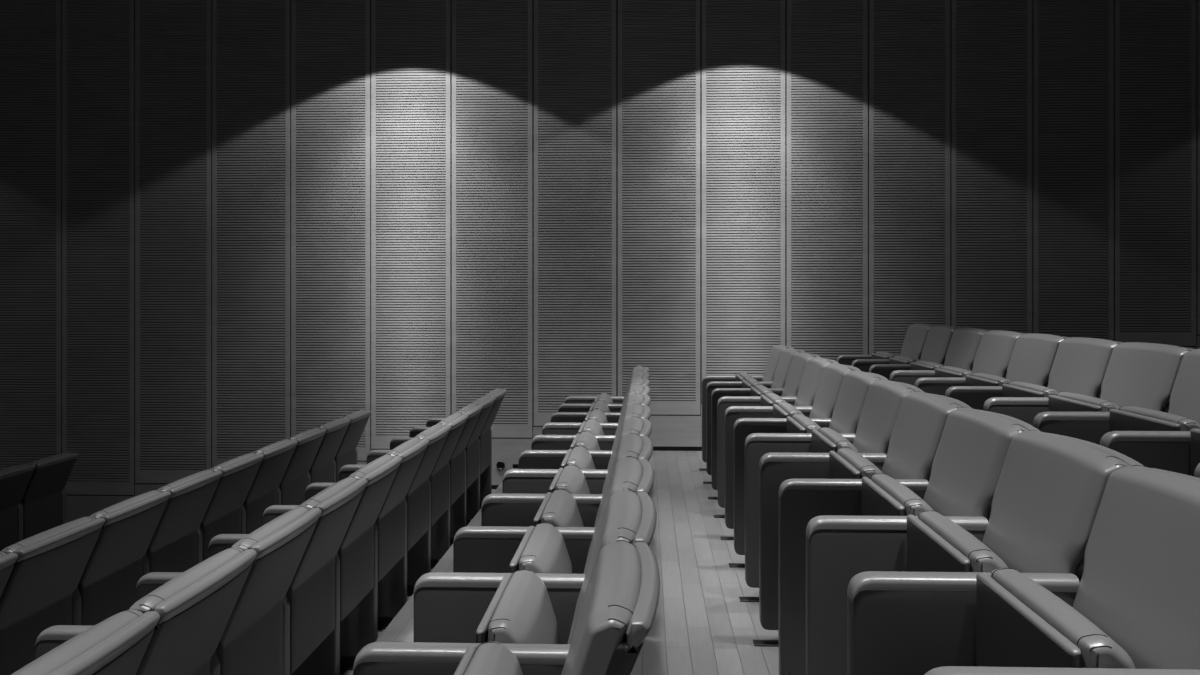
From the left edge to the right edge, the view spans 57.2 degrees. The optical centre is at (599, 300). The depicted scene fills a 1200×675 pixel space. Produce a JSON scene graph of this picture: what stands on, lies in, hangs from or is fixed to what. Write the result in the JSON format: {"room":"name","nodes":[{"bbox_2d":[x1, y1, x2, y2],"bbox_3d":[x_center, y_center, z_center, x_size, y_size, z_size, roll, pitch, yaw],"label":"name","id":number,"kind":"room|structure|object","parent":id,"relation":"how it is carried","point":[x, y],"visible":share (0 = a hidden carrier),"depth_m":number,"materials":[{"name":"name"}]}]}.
{"room":"auditorium","nodes":[
{"label":"auditorium","id":0,"kind":"room"},
{"bbox_2d":[340,451,778,674],"bbox_3d":[-0.267,1.500,3.204,15.200,0.942,10.780,0,0,2],"label":"floor","id":1,"kind":"structure","parent":0,"point":[701,625],"depth_m":4.46,"materials":[{"name":"grey wood"}]},
{"bbox_2d":[0,463,35,549],"bbox_3d":[-4.042,1.512,7.041,0.606,0.873,0.571,0,0,2],"label":"seat","id":2,"kind":"object","parent":1,"relation":"on","point":[14,480],"visible":0.98,"depth_m":7.15,"materials":[{"name":"leather"}]},
{"bbox_2d":[0,452,78,551],"bbox_3d":[-4.019,1.512,7.610,0.606,0.873,0.611,0,0,2],"label":"seat","id":3,"kind":"object","parent":1,"relation":"on","point":[42,507],"visible":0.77,"depth_m":7.56,"materials":[{"name":"leather"}]},
{"bbox_2d":[29,452,71,464],"bbox_3d":[-3.828,1.312,7.602,0.162,0.473,0.532,0,0,2],"label":"cushion","id":4,"kind":"object","parent":3,"relation":"on","point":[64,458],"depth_m":7.57,"materials":[{"name":"leather"}]},
{"bbox_2d":[0,516,104,674],"bbox_3d":[-2.080,1.205,3.700,0.606,0.873,0.571,0,0,2],"label":"seat","id":5,"kind":"object","parent":1,"relation":"on","point":[50,564],"visible":0.85,"depth_m":3.65,"materials":[{"name":"fabric"}]},
{"bbox_2d":[1,516,94,553],"bbox_3d":[-1.888,1.005,3.712,0.162,0.473,0.532,0,0,2],"label":"cushion","id":6,"kind":"object","parent":5,"relation":"on","point":[84,543],"depth_m":3.69,"materials":[{"name":"leather"}]},
{"bbox_2d":[11,609,159,674],"bbox_3d":[-1.179,1.046,1.945,0.606,0.873,0.571,0,0,2],"label":"seat","id":7,"kind":"object","parent":1,"relation":"on","point":[118,644],"visible":1,"depth_m":2.00,"materials":[{"name":"fabric"}]},
{"bbox_2d":[72,490,170,625],"bbox_3d":[-2.057,1.205,4.250,0.606,0.873,0.571,0,0,2],"label":"seat","id":8,"kind":"object","parent":1,"relation":"on","point":[106,587],"visible":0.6,"depth_m":4.19,"materials":[{"name":"leather"}]},
{"bbox_2d":[90,490,161,518],"bbox_3d":[-1.866,1.005,4.261,0.162,0.473,0.532,0,0,2],"label":"cushion","id":9,"kind":"object","parent":8,"relation":"on","point":[115,511],"depth_m":4.22,"materials":[{"name":"leather"}]},
{"bbox_2d":[34,506,321,674],"bbox_3d":[-1.134,1.046,3.044,0.606,0.873,0.571,0,0,2],"label":"seat","id":10,"kind":"object","parent":1,"relation":"on","point":[251,641],"visible":0.57,"depth_m":2.98,"materials":[{"name":"fabric"}]},
{"bbox_2d":[231,506,310,550],"bbox_3d":[-0.942,0.846,3.056,0.162,0.473,0.532,0,0,2],"label":"cushion","id":11,"kind":"object","parent":10,"relation":"on","point":[261,538],"depth_m":2.99,"materials":[{"name":"leather"}]},
{"bbox_2d":[142,469,221,575],"bbox_3d":[-2.034,1.205,4.799,0.606,0.873,0.571,0,0,2],"label":"seat","id":12,"kind":"object","parent":1,"relation":"on","point":[172,547],"visible":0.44,"depth_m":4.76,"materials":[{"name":"leather"}]},
{"bbox_2d":[157,469,213,491],"bbox_3d":[-1.843,1.005,4.811,0.162,0.473,0.532,0,0,2],"label":"cushion","id":13,"kind":"object","parent":12,"relation":"on","point":[179,485],"depth_m":4.75,"materials":[{"name":"leather"}]},
{"bbox_2d":[130,547,256,674],"bbox_3d":[-1.157,1.046,2.495,0.606,0.873,0.571,0,0,2],"label":"seat","id":14,"kind":"object","parent":1,"relation":"on","point":[195,608],"visible":0.81,"depth_m":2.45,"materials":[{"name":"fabric"}]},
{"bbox_2d":[130,547,242,612],"bbox_3d":[-0.965,0.846,2.506,0.162,0.473,0.532,0,0,2],"label":"cushion","id":15,"kind":"object","parent":14,"relation":"on","point":[163,599],"depth_m":2.46,"materials":[{"name":"fabric"}]},
{"bbox_2d":[197,452,263,563],"bbox_3d":[-2.011,1.205,5.349,0.606,0.873,0.571,0,0,2],"label":"seat","id":16,"kind":"object","parent":1,"relation":"on","point":[222,515],"visible":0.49,"depth_m":5.28,"materials":[{"name":"leather"}]},
{"bbox_2d":[211,452,256,470],"bbox_3d":[-1.820,1.005,5.360,0.162,0.473,0.532,0,0,2],"label":"cushion","id":17,"kind":"object","parent":16,"relation":"on","point":[230,465],"depth_m":5.30,"materials":[{"name":"leather"}]},
{"bbox_2d":[135,477,367,674],"bbox_3d":[-1.111,1.046,3.594,0.606,0.873,0.571,0,0,2],"label":"seat","id":18,"kind":"object","parent":1,"relation":"on","point":[309,600],"visible":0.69,"depth_m":3.50,"materials":[{"name":"fabric"}]},
{"bbox_2d":[300,477,357,508],"bbox_3d":[-0.919,0.846,3.605,0.162,0.473,0.532,0,0,2],"label":"cushion","id":19,"kind":"object","parent":18,"relation":"on","point":[324,499],"depth_m":3.52,"materials":[{"name":"leather"}]},
{"bbox_2d":[241,439,297,533],"bbox_3d":[-1.988,1.205,5.898,0.606,0.873,0.571,0,0,2],"label":"seat","id":20,"kind":"object","parent":1,"relation":"on","point":[262,494],"visible":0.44,"depth_m":5.82,"materials":[{"name":"leather"}]},
{"bbox_2d":[252,439,291,453],"bbox_3d":[-1.797,1.005,5.910,0.162,0.473,0.532,0,0,2],"label":"cushion","id":21,"kind":"object","parent":20,"relation":"on","point":[272,448],"depth_m":5.84,"materials":[{"name":"leather"}]},
{"bbox_2d":[277,427,325,504],"bbox_3d":[-1.965,1.205,6.448,0.606,0.873,0.571,0,0,2],"label":"seat","id":22,"kind":"object","parent":1,"relation":"on","point":[293,485],"visible":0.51,"depth_m":6.40,"materials":[{"name":"leather"}]},
{"bbox_2d":[208,454,402,674],"bbox_3d":[-1.088,1.046,4.143,0.606,0.873,0.571,0,0,2],"label":"seat","id":23,"kind":"object","parent":1,"relation":"on","point":[354,559],"visible":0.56,"depth_m":3.99,"materials":[{"name":"leather"}]},
{"bbox_2d":[349,454,393,479],"bbox_3d":[-0.897,0.846,4.155,0.162,0.473,0.532,0,0,2],"label":"cushion","id":24,"kind":"object","parent":23,"relation":"on","point":[370,471],"depth_m":4.05,"materials":[{"name":"leather"}]},
{"bbox_2d":[308,418,350,484],"bbox_3d":[-1.942,1.205,6.997,0.606,0.873,0.571,0,0,2],"label":"seat","id":25,"kind":"object","parent":1,"relation":"on","point":[321,470],"visible":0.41,"depth_m":6.95,"materials":[{"name":"leather"}]},
{"bbox_2d":[262,437,429,669],"bbox_3d":[-1.065,1.046,4.693,0.606,0.873,0.571,0,0,2],"label":"seat","id":26,"kind":"object","parent":1,"relation":"on","point":[359,628],"visible":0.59,"depth_m":4.47,"materials":[{"name":"leather"}]},
{"bbox_2d":[385,437,421,456],"bbox_3d":[-0.874,0.846,4.704,0.162,0.473,0.532,0,0,2],"label":"cushion","id":27,"kind":"object","parent":26,"relation":"on","point":[406,448],"depth_m":4.59,"materials":[{"name":"leather"}]},
{"bbox_2d":[333,409,370,482],"bbox_3d":[-1.919,1.205,7.566,0.606,0.873,0.611,0,0,2],"label":"seat","id":28,"kind":"object","parent":1,"relation":"on","point":[347,454],"visible":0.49,"depth_m":7.48,"materials":[{"name":"leather"}]},
{"bbox_2d":[305,423,450,628],"bbox_3d":[-1.042,1.046,5.242,0.606,0.873,0.571,0,0,2],"label":"seat","id":29,"kind":"object","parent":1,"relation":"on","point":[392,588],"visible":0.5,"depth_m":5.02,"materials":[{"name":"leather"}]},
{"bbox_2d":[339,412,468,595],"bbox_3d":[-1.019,1.046,5.792,0.606,0.873,0.571,0,0,2],"label":"seat","id":30,"kind":"object","parent":1,"relation":"on","point":[419,555],"visible":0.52,"depth_m":5.57,"materials":[{"name":"leather"}]},
{"bbox_2d":[367,403,483,568],"bbox_3d":[-0.996,1.046,6.341,0.606,0.873,0.571,0,0,2],"label":"seat","id":31,"kind":"object","parent":1,"relation":"on","point":[440,530],"visible":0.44,"depth_m":6.12,"materials":[{"name":"leather"}]},
{"bbox_2d":[390,395,495,546],"bbox_3d":[-0.974,1.046,6.891,0.606,0.873,0.571,0,0,2],"label":"seat","id":32,"kind":"object","parent":1,"relation":"on","point":[458,508],"visible":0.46,"depth_m":6.68,"materials":[{"name":"leather"}]},
{"bbox_2d":[409,388,506,525],"bbox_3d":[-0.950,1.046,7.460,0.606,0.873,0.611,0,0,2],"label":"seat","id":33,"kind":"object","parent":1,"relation":"on","point":[481,487],"visible":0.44,"depth_m":7.35,"materials":[{"name":"leather"}]},
{"bbox_2d":[353,489,656,674],"bbox_3d":[-0.181,0.881,2.377,0.606,0.873,0.571,0,0,2],"label":"seat","id":34,"kind":"object","parent":1,"relation":"on","point":[520,616],"visible":0.59,"depth_m":2.18,"materials":[{"name":"fabric"}]},
{"bbox_2d":[487,570,557,643],"bbox_3d":[-0.157,0.833,2.396,0.120,0.397,0.464,0,0,2],"label":"seat cushion","id":35,"kind":"object","parent":34,"relation":"on","point":[520,611],"depth_m":2.33,"materials":[{"name":"fabric"}]},
{"bbox_2d":[568,489,641,643],"bbox_3d":[0.010,0.681,2.389,0.162,0.473,0.532,0,0,2],"label":"cushion","id":36,"kind":"object","parent":34,"relation":"on","point":[622,520],"depth_m":2.29,"materials":[{"name":"leather"}]},
{"bbox_2d":[414,456,654,643],"bbox_3d":[-0.158,0.881,2.926,0.606,0.873,0.571,0,0,2],"label":"seat","id":37,"kind":"object","parent":1,"relation":"on","point":[449,607],"visible":0.46,"depth_m":2.65,"materials":[{"name":"leather"}]},
{"bbox_2d":[519,523,571,573],"bbox_3d":[-0.136,0.833,2.945,0.120,0.397,0.464,0,0,2],"label":"seat cushion","id":38,"kind":"object","parent":37,"relation":"on","point":[542,549],"depth_m":2.89,"materials":[{"name":"leather"}]},
{"bbox_2d":[584,456,642,573],"bbox_3d":[0.033,0.681,2.938,0.162,0.473,0.532,0,0,2],"label":"cushion","id":39,"kind":"object","parent":37,"relation":"on","point":[628,471],"depth_m":2.84,"materials":[{"name":"leather"}]},
{"bbox_2d":[453,433,652,573],"bbox_3d":[-0.135,0.881,3.476,0.606,0.873,0.571,0,0,2],"label":"seat","id":40,"kind":"object","parent":1,"relation":"on","point":[476,549],"visible":0.34,"depth_m":3.20,"materials":[{"name":"leather"}]},
{"bbox_2d":[541,489,583,526],"bbox_3d":[-0.111,0.833,3.495,0.120,0.397,0.464,0,0,2],"label":"seat cushion","id":41,"kind":"object","parent":40,"relation":"on","point":[559,508],"depth_m":3.43,"materials":[{"name":"leather"}]},
{"bbox_2d":[594,433,642,526],"bbox_3d":[0.056,0.681,3.488,0.162,0.473,0.532,0,0,2],"label":"cushion","id":42,"kind":"object","parent":40,"relation":"on","point":[631,445],"depth_m":3.40,"materials":[{"name":"leather"}]},
{"bbox_2d":[454,540,659,674],"bbox_3d":[-0.204,0.881,1.827,0.606,0.873,0.571,0,0,2],"label":"seat","id":43,"kind":"object","parent":1,"relation":"on","point":[618,611],"visible":1,"depth_m":1.70,"materials":[{"name":"fabric"}]},
{"bbox_2d":[464,642,522,674],"bbox_3d":[-0.180,0.833,1.846,0.120,0.397,0.464,0,0,2],"label":"seat cushion","id":44,"kind":"object","parent":43,"relation":"on","point":[489,658],"depth_m":1.97,"materials":[{"name":"leather"}]},
{"bbox_2d":[561,540,640,674],"bbox_3d":[-0.013,0.681,1.839,0.162,0.473,0.532,0,0,2],"label":"cushion","id":45,"kind":"object","parent":43,"relation":"on","point":[606,640],"depth_m":1.62,"materials":[{"name":"fabric"}]},
{"bbox_2d":[481,416,651,526],"bbox_3d":[-0.112,0.881,4.026,0.606,0.873,0.571,0,0,2],"label":"seat","id":46,"kind":"object","parent":1,"relation":"on","point":[497,509],"visible":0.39,"depth_m":3.75,"materials":[{"name":"leather"}]},
{"bbox_2d":[555,465,589,493],"bbox_3d":[-0.089,0.833,4.044,0.120,0.397,0.464,0,0,2],"label":"seat cushion","id":47,"kind":"object","parent":46,"relation":"on","point":[571,479],"depth_m":3.98,"materials":[{"name":"leather"}]},
{"bbox_2d":[602,416,643,493],"bbox_3d":[0.079,0.681,4.037,0.162,0.473,0.532,0,0,2],"label":"cushion","id":48,"kind":"object","parent":46,"relation":"on","point":[634,424],"depth_m":3.95,"materials":[{"name":"leather"}]},
{"bbox_2d":[502,403,650,493],"bbox_3d":[-0.089,0.881,4.575,0.606,0.873,0.571,0,0,2],"label":"seat","id":49,"kind":"object","parent":1,"relation":"on","point":[514,481],"visible":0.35,"depth_m":4.30,"materials":[{"name":"leather"}]},
{"bbox_2d":[566,446,595,468],"bbox_3d":[-0.067,0.833,4.594,0.120,0.397,0.464,0,0,2],"label":"seat cushion","id":50,"kind":"object","parent":49,"relation":"on","point":[579,457],"depth_m":4.53,"materials":[{"name":"leather"}]},
{"bbox_2d":[607,403,643,469],"bbox_3d":[0.102,0.681,4.587,0.162,0.473,0.532,0,0,2],"label":"cushion","id":51,"kind":"object","parent":49,"relation":"on","point":[635,409],"depth_m":4.50,"materials":[{"name":"leather"}]},
{"bbox_2d":[519,392,650,469],"bbox_3d":[-0.067,0.881,5.125,0.606,0.873,0.571,0,0,2],"label":"seat","id":52,"kind":"object","parent":1,"relation":"on","point":[528,459],"visible":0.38,"depth_m":4.85,"materials":[{"name":"leather"}]},
{"bbox_2d":[612,392,643,449],"bbox_3d":[0.125,0.681,5.136,0.162,0.473,0.532,0,0,2],"label":"cushion","id":53,"kind":"object","parent":52,"relation":"on","point":[636,397],"depth_m":5.04,"materials":[{"name":"leather"}]},
{"bbox_2d":[531,384,649,449],"bbox_3d":[-0.044,0.881,5.674,0.606,0.873,0.571,0,0,2],"label":"seat","id":54,"kind":"object","parent":1,"relation":"on","point":[539,442],"visible":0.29,"depth_m":5.40,"materials":[{"name":"fabric"}]},
{"bbox_2d":[615,384,643,434],"bbox_3d":[0.147,0.681,5.686,0.162,0.473,0.532,0,0,2],"label":"cushion","id":55,"kind":"object","parent":54,"relation":"on","point":[638,388],"depth_m":5.61,"materials":[{"name":"fabric"}]},
{"bbox_2d":[542,377,649,434],"bbox_3d":[-0.021,0.881,6.224,0.606,0.873,0.571,0,0,2],"label":"seat","id":56,"kind":"object","parent":1,"relation":"on","point":[552,428],"visible":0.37,"depth_m":5.95,"materials":[{"name":"fabric"}]},
{"bbox_2d":[618,377,643,422],"bbox_3d":[0.170,0.681,6.235,0.162,0.473,0.532,0,0,2],"label":"cushion","id":57,"kind":"object","parent":56,"relation":"on","point":[637,380],"depth_m":6.15,"materials":[{"name":"fabric"}]},
{"bbox_2d":[551,371,649,422],"bbox_3d":[0.002,0.881,6.773,0.606,0.873,0.571,0,0,2],"label":"seat","id":58,"kind":"object","parent":1,"relation":"on","point":[560,417],"visible":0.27,"depth_m":6.50,"materials":[{"name":"fabric"}]},
{"bbox_2d":[620,371,643,411],"bbox_3d":[0.193,0.681,6.785,0.162,0.473,0.532,0,0,2],"label":"cushion","id":59,"kind":"object","parent":58,"relation":"on","point":[638,373],"depth_m":6.69,"materials":[{"name":"fabric"}]},
{"bbox_2d":[558,365,648,411],"bbox_3d":[0.026,0.881,7.342,0.606,0.873,0.611,0,0,2],"label":"seat","id":60,"kind":"object","parent":1,"relation":"on","point":[572,403],"visible":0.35,"depth_m":7.21,"materials":[{"name":"leather"}]},
{"bbox_2d":[622,365,643,403],"bbox_3d":[0.216,0.681,7.334,0.162,0.473,0.532,0,0,2],"label":"cushion","id":61,"kind":"object","parent":60,"relation":"on","point":[638,368],"depth_m":7.28,"materials":[{"name":"leather"}]},
{"bbox_2d":[699,344,793,483],"bbox_3d":[0.976,0.736,7.314,0.606,0.873,0.611,0,0,2],"label":"seat","id":62,"kind":"object","parent":1,"relation":"on","point":[710,382],"visible":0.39,"depth_m":7.15,"materials":[{"name":"fabric"}]},
{"bbox_2d":[762,344,788,381],"bbox_3d":[1.166,0.536,7.306,0.162,0.473,0.532,0,0,2],"label":"cushion","id":63,"kind":"object","parent":62,"relation":"on","point":[776,351],"depth_m":7.25,"materials":[{"name":"leather"}]},
{"bbox_2d":[708,348,806,498],"bbox_3d":[0.952,0.736,6.745,0.606,0.873,0.571,0,0,2],"label":"seat","id":64,"kind":"object","parent":1,"relation":"on","point":[787,355],"visible":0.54,"depth_m":6.48,"materials":[{"name":"leather"}]},
{"bbox_2d":[771,348,800,387],"bbox_3d":[1.143,0.536,6.756,0.162,0.473,0.532,0,0,2],"label":"cushion","id":65,"kind":"object","parent":64,"relation":"on","point":[787,355],"depth_m":6.70,"materials":[{"name":"leather"}]},
{"bbox_2d":[713,352,820,517],"bbox_3d":[0.929,0.736,6.195,0.606,0.873,0.571,0,0,2],"label":"seat","id":66,"kind":"object","parent":1,"relation":"on","point":[796,371],"visible":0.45,"depth_m":5.92,"materials":[{"name":"leather"}]},
{"bbox_2d":[781,352,814,396],"bbox_3d":[1.120,0.536,6.207,0.162,0.473,0.532,0,0,2],"label":"cushion","id":67,"kind":"object","parent":66,"relation":"on","point":[796,371],"depth_m":6.15,"materials":[{"name":"leather"}]},
{"bbox_2d":[720,357,838,539],"bbox_3d":[0.906,0.736,5.646,0.606,0.873,0.571,0,0,2],"label":"seat","id":68,"kind":"object","parent":1,"relation":"on","point":[814,367],"visible":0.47,"depth_m":5.37,"materials":[{"name":"leather"}]},
{"bbox_2d":[794,357,832,405],"bbox_3d":[1.098,0.536,5.657,0.162,0.473,0.532,0,0,2],"label":"cushion","id":69,"kind":"object","parent":68,"relation":"on","point":[814,367],"depth_m":5.60,"materials":[{"name":"leather"}]},
{"bbox_2d":[729,363,860,567],"bbox_3d":[0.883,0.736,5.096,0.606,0.873,0.571,0,0,2],"label":"seat","id":70,"kind":"object","parent":1,"relation":"on","point":[829,386],"visible":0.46,"depth_m":4.82,"materials":[{"name":"leather"}]},
{"bbox_2d":[809,363,853,418],"bbox_3d":[1.075,0.536,5.108,0.162,0.473,0.532,0,0,2],"label":"cushion","id":71,"kind":"object","parent":70,"relation":"on","point":[829,386],"depth_m":5.05,"materials":[{"name":"leather"}]},
{"bbox_2d":[739,370,887,601],"bbox_3d":[0.861,0.736,4.546,0.606,0.873,0.571,0,0,2],"label":"seat","id":72,"kind":"object","parent":1,"relation":"on","point":[855,385],"visible":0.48,"depth_m":4.27,"materials":[{"name":"leather"}]},
{"bbox_2d":[792,414,820,432],"bbox_3d":[0.883,0.688,4.565,0.120,0.397,0.464,0,0,2],"label":"seat cushion","id":73,"kind":"object","parent":72,"relation":"on","point":[801,423],"depth_m":4.46,"materials":[{"name":"leather"}]},
{"bbox_2d":[829,370,879,433],"bbox_3d":[1.052,0.536,4.558,0.162,0.473,0.532,0,0,2],"label":"cushion","id":74,"kind":"object","parent":72,"relation":"on","point":[855,385],"depth_m":4.50,"materials":[{"name":"fabric"}]},
{"bbox_2d":[753,379,923,646],"bbox_3d":[0.838,0.736,3.997,0.606,0.873,0.571,0,0,2],"label":"seat","id":75,"kind":"object","parent":1,"relation":"on","point":[883,401],"visible":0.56,"depth_m":3.73,"materials":[{"name":"leather"}]},
{"bbox_2d":[818,427,858,452],"bbox_3d":[0.874,0.686,4.015,0.120,0.397,0.464,4,0,2],"label":"seat cushion","id":76,"kind":"object","parent":75,"relation":"on","point":[829,440],"depth_m":3.93,"materials":[{"name":"leather"}]},
{"bbox_2d":[853,379,914,454],"bbox_3d":[1.029,0.536,4.009,0.162,0.473,0.532,0,0,2],"label":"cushion","id":77,"kind":"object","parent":75,"relation":"on","point":[883,401],"depth_m":3.95,"materials":[{"name":"fabric"}]},
{"bbox_2d":[778,391,972,674],"bbox_3d":[0.815,0.736,3.447,0.606,0.873,0.571,0,0,2],"label":"seat","id":78,"kind":"object","parent":1,"relation":"on","point":[921,419],"visible":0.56,"depth_m":3.18,"materials":[{"name":"leather"}]},
{"bbox_2d":[837,447,881,478],"bbox_3d":[0.839,0.688,3.466,0.120,0.397,0.464,0,0,2],"label":"seat cushion","id":79,"kind":"object","parent":78,"relation":"on","point":[850,464],"depth_m":3.37,"materials":[{"name":"leather"}]},
{"bbox_2d":[882,391,961,482],"bbox_3d":[1.006,0.536,3.459,0.162,0.473,0.532,0,0,2],"label":"cushion","id":80,"kind":"object","parent":78,"relation":"on","point":[921,419],"depth_m":3.40,"materials":[{"name":"leather"}]},
{"bbox_2d":[837,324,934,371],"bbox_3d":[1.900,0.592,7.275,0.606,0.873,0.611,0,0,2],"label":"seat","id":81,"kind":"object","parent":1,"relation":"on","point":[914,341],"visible":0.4,"depth_m":7.19,"materials":[{"name":"leather"}]},
{"bbox_2d":[900,324,933,358],"bbox_3d":[2.090,0.392,7.267,0.162,0.473,0.532,0,0,2],"label":"cushion","id":82,"kind":"object","parent":81,"relation":"on","point":[914,341],"depth_m":7.21,"materials":[{"name":"leather"}]},
{"bbox_2d":[869,325,959,380],"bbox_3d":[1.876,0.592,6.706,0.606,0.873,0.571,0,0,2],"label":"seat","id":83,"kind":"object","parent":1,"relation":"on","point":[938,338],"visible":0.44,"depth_m":6.58,"materials":[{"name":"leather"}]},
{"bbox_2d":[920,325,957,364],"bbox_3d":[2.067,0.392,6.718,0.162,0.473,0.532,0,0,2],"label":"cushion","id":84,"kind":"object","parent":83,"relation":"on","point":[938,338],"depth_m":6.66,"materials":[{"name":"leather"}]},
{"bbox_2d":[806,407,1040,674],"bbox_3d":[0.792,0.736,2.898,0.606,0.873,0.571,0,0,2],"label":"seat","id":85,"kind":"object","parent":1,"relation":"on","point":[968,462],"visible":0.57,"depth_m":2.65,"materials":[{"name":"leather"}]},
{"bbox_2d":[871,473,933,515],"bbox_3d":[0.817,0.688,2.917,0.120,0.397,0.464,0,0,2],"label":"seat cushion","id":86,"kind":"object","parent":85,"relation":"on","point":[907,502],"depth_m":2.80,"materials":[{"name":"leather"}]},
{"bbox_2d":[923,407,1026,519],"bbox_3d":[0.983,0.536,2.910,0.162,0.473,0.532,0,0,2],"label":"cushion","id":87,"kind":"object","parent":85,"relation":"on","point":[968,462],"depth_m":2.85,"materials":[{"name":"leather"}]},
{"bbox_2d":[890,328,988,385],"bbox_3d":[1.853,0.592,6.157,0.606,0.873,0.571,0,0,2],"label":"seat","id":88,"kind":"object","parent":1,"relation":"on","point":[964,343],"visible":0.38,"depth_m":6.03,"materials":[{"name":"leather"}]},
{"bbox_2d":[944,328,987,369],"bbox_3d":[2.045,0.392,6.168,0.162,0.473,0.532,0,0,2],"label":"cushion","id":89,"kind":"object","parent":88,"relation":"on","point":[964,343],"depth_m":6.11,"materials":[{"name":"leather"}]},
{"bbox_2d":[914,330,1024,395],"bbox_3d":[1.831,0.592,5.607,0.606,0.873,0.571,0,0,2],"label":"seat","id":90,"kind":"object","parent":1,"relation":"on","point":[995,348],"visible":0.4,"depth_m":5.48,"materials":[{"name":"leather"}]},
{"bbox_2d":[972,330,1022,377],"bbox_3d":[2.022,0.392,5.619,0.162,0.473,0.532,0,0,2],"label":"cushion","id":91,"kind":"object","parent":90,"relation":"on","point":[995,348],"depth_m":5.56,"materials":[{"name":"leather"}]},
{"bbox_2d":[847,430,1142,674],"bbox_3d":[0.769,0.736,2.348,0.606,0.873,0.571,0,0,2],"label":"seat","id":92,"kind":"object","parent":1,"relation":"on","point":[1050,488],"visible":0.7,"depth_m":2.13,"materials":[{"name":"leather"}]},
{"bbox_2d":[918,510,1007,571],"bbox_3d":[0.793,0.688,2.367,0.120,0.397,0.464,0,0,2],"label":"seat cushion","id":93,"kind":"object","parent":92,"relation":"on","point":[976,556],"depth_m":2.25,"materials":[{"name":"leather"}]},
{"bbox_2d":[982,430,1127,575],"bbox_3d":[0.960,0.536,2.360,0.162,0.473,0.532,0,0,2],"label":"cushion","id":94,"kind":"object","parent":92,"relation":"on","point":[1050,488],"depth_m":2.29,"materials":[{"name":"leather"}]},
{"bbox_2d":[945,333,1068,409],"bbox_3d":[1.808,0.592,5.058,0.606,0.873,0.571,0,0,2],"label":"seat","id":95,"kind":"object","parent":1,"relation":"on","point":[1032,358],"visible":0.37,"depth_m":4.93,"materials":[{"name":"leather"}]},
{"bbox_2d":[971,372,1010,385],"bbox_3d":[1.831,0.544,5.076,0.120,0.397,0.464,0,0,2],"label":"seat cushion","id":96,"kind":"object","parent":95,"relation":"on","point":[977,379],"depth_m":5.02,"materials":[{"name":"leather"}]},
{"bbox_2d":[1006,333,1066,386],"bbox_3d":[1.999,0.392,5.069,0.162,0.473,0.532,0,0,2],"label":"cushion","id":97,"kind":"object","parent":95,"relation":"on","point":[1032,358],"depth_m":5.01,"materials":[{"name":"leather"}]},
{"bbox_2d":[983,337,1122,425],"bbox_3d":[1.785,0.592,4.508,0.606,0.873,0.571,0,0,2],"label":"seat","id":98,"kind":"object","parent":1,"relation":"on","point":[1080,364],"visible":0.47,"depth_m":4.38,"materials":[{"name":"leather"}]},
{"bbox_2d":[1009,381,1057,396],"bbox_3d":[1.808,0.544,4.527,0.120,0.397,0.464,0,0,2],"label":"seat cushion","id":99,"kind":"object","parent":98,"relation":"on","point":[1016,388],"depth_m":4.47,"materials":[{"name":"leather"}]},
{"bbox_2d":[1047,337,1120,397],"bbox_3d":[1.976,0.392,4.520,0.162,0.473,0.532,0,0,2],"label":"cushion","id":100,"kind":"object","parent":98,"relation":"on","point":[1080,364],"depth_m":4.46,"materials":[{"name":"leather"}]},
{"bbox_2d":[924,465,1199,674],"bbox_3d":[0.746,0.736,1.799,0.606,0.873,0.571,0,0,2],"label":"seat","id":101,"kind":"object","parent":1,"relation":"on","point":[1135,610],"visible":1,"depth_m":1.80,"materials":[{"name":"fabric"}]},
{"bbox_2d":[991,568,1135,668],"bbox_3d":[0.769,0.688,1.818,0.120,0.397,0.464,0,0,2],"label":"seat cushion","id":102,"kind":"object","parent":101,"relation":"on","point":[1091,647],"depth_m":1.70,"materials":[{"name":"fabric"}]},
{"bbox_2d":[1073,465,1199,669],"bbox_3d":[0.937,0.536,1.811,0.162,0.473,0.532,0,0,2],"label":"cushion","id":103,"kind":"object","parent":101,"relation":"on","point":[1139,585],"depth_m":1.82,"materials":[{"name":"leather"}]},
{"bbox_2d":[1033,342,1193,444],"bbox_3d":[1.762,0.592,3.958,0.606,0.873,0.571,0,0,2],"label":"seat","id":104,"kind":"object","parent":1,"relation":"on","point":[1138,374],"visible":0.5,"depth_m":3.83,"materials":[{"name":"fabric"}]},
{"bbox_2d":[1056,392,1118,411],"bbox_3d":[1.784,0.544,3.977,0.120,0.397,0.464,0,0,2],"label":"seat cushion","id":105,"kind":"object","parent":104,"relation":"on","point":[1065,401],"depth_m":3.93,"materials":[{"name":"fabric"}]},
{"bbox_2d":[1100,342,1191,411],"bbox_3d":[1.953,0.392,3.970,0.162,0.473,0.532,0,0,2],"label":"cushion","id":106,"kind":"object","parent":104,"relation":"on","point":[1138,374],"depth_m":3.91,"materials":[{"name":"leather"}]},
{"bbox_2d":[1100,348,1199,475],"bbox_3d":[1.739,0.592,3.409,0.606,0.873,0.571,0,0,2],"label":"seat","id":107,"kind":"object","parent":1,"relation":"on","point":[1152,438],"visible":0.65,"depth_m":3.23,"materials":[{"name":"fabric"}]},
{"bbox_2d":[1118,405,1199,430],"bbox_3d":[1.762,0.544,3.428,0.120,0.397,0.464,0,0,2],"label":"seat cushion","id":108,"kind":"object","parent":107,"relation":"on","point":[1130,418],"depth_m":3.39,"materials":[{"name":"leather"}]},
{"bbox_2d":[1168,348,1199,424],"bbox_3d":[1.930,0.392,3.421,0.162,0.473,0.532,0,0,2],"label":"cushion","id":109,"kind":"object","parent":107,"relation":"on","point":[1184,401],"depth_m":3.58,"materials":[{"name":"leather"}]},
{"bbox_2d":[0,0,1199,522],"bbox_3d":[-0.040,0.275,8.664,15.200,6.200,0.150,0,0,2],"label":"wall","id":110,"kind":"structure","parent":0,"point":[230,229],"depth_m":8.62,"materials":[{"name":"grey wood"}]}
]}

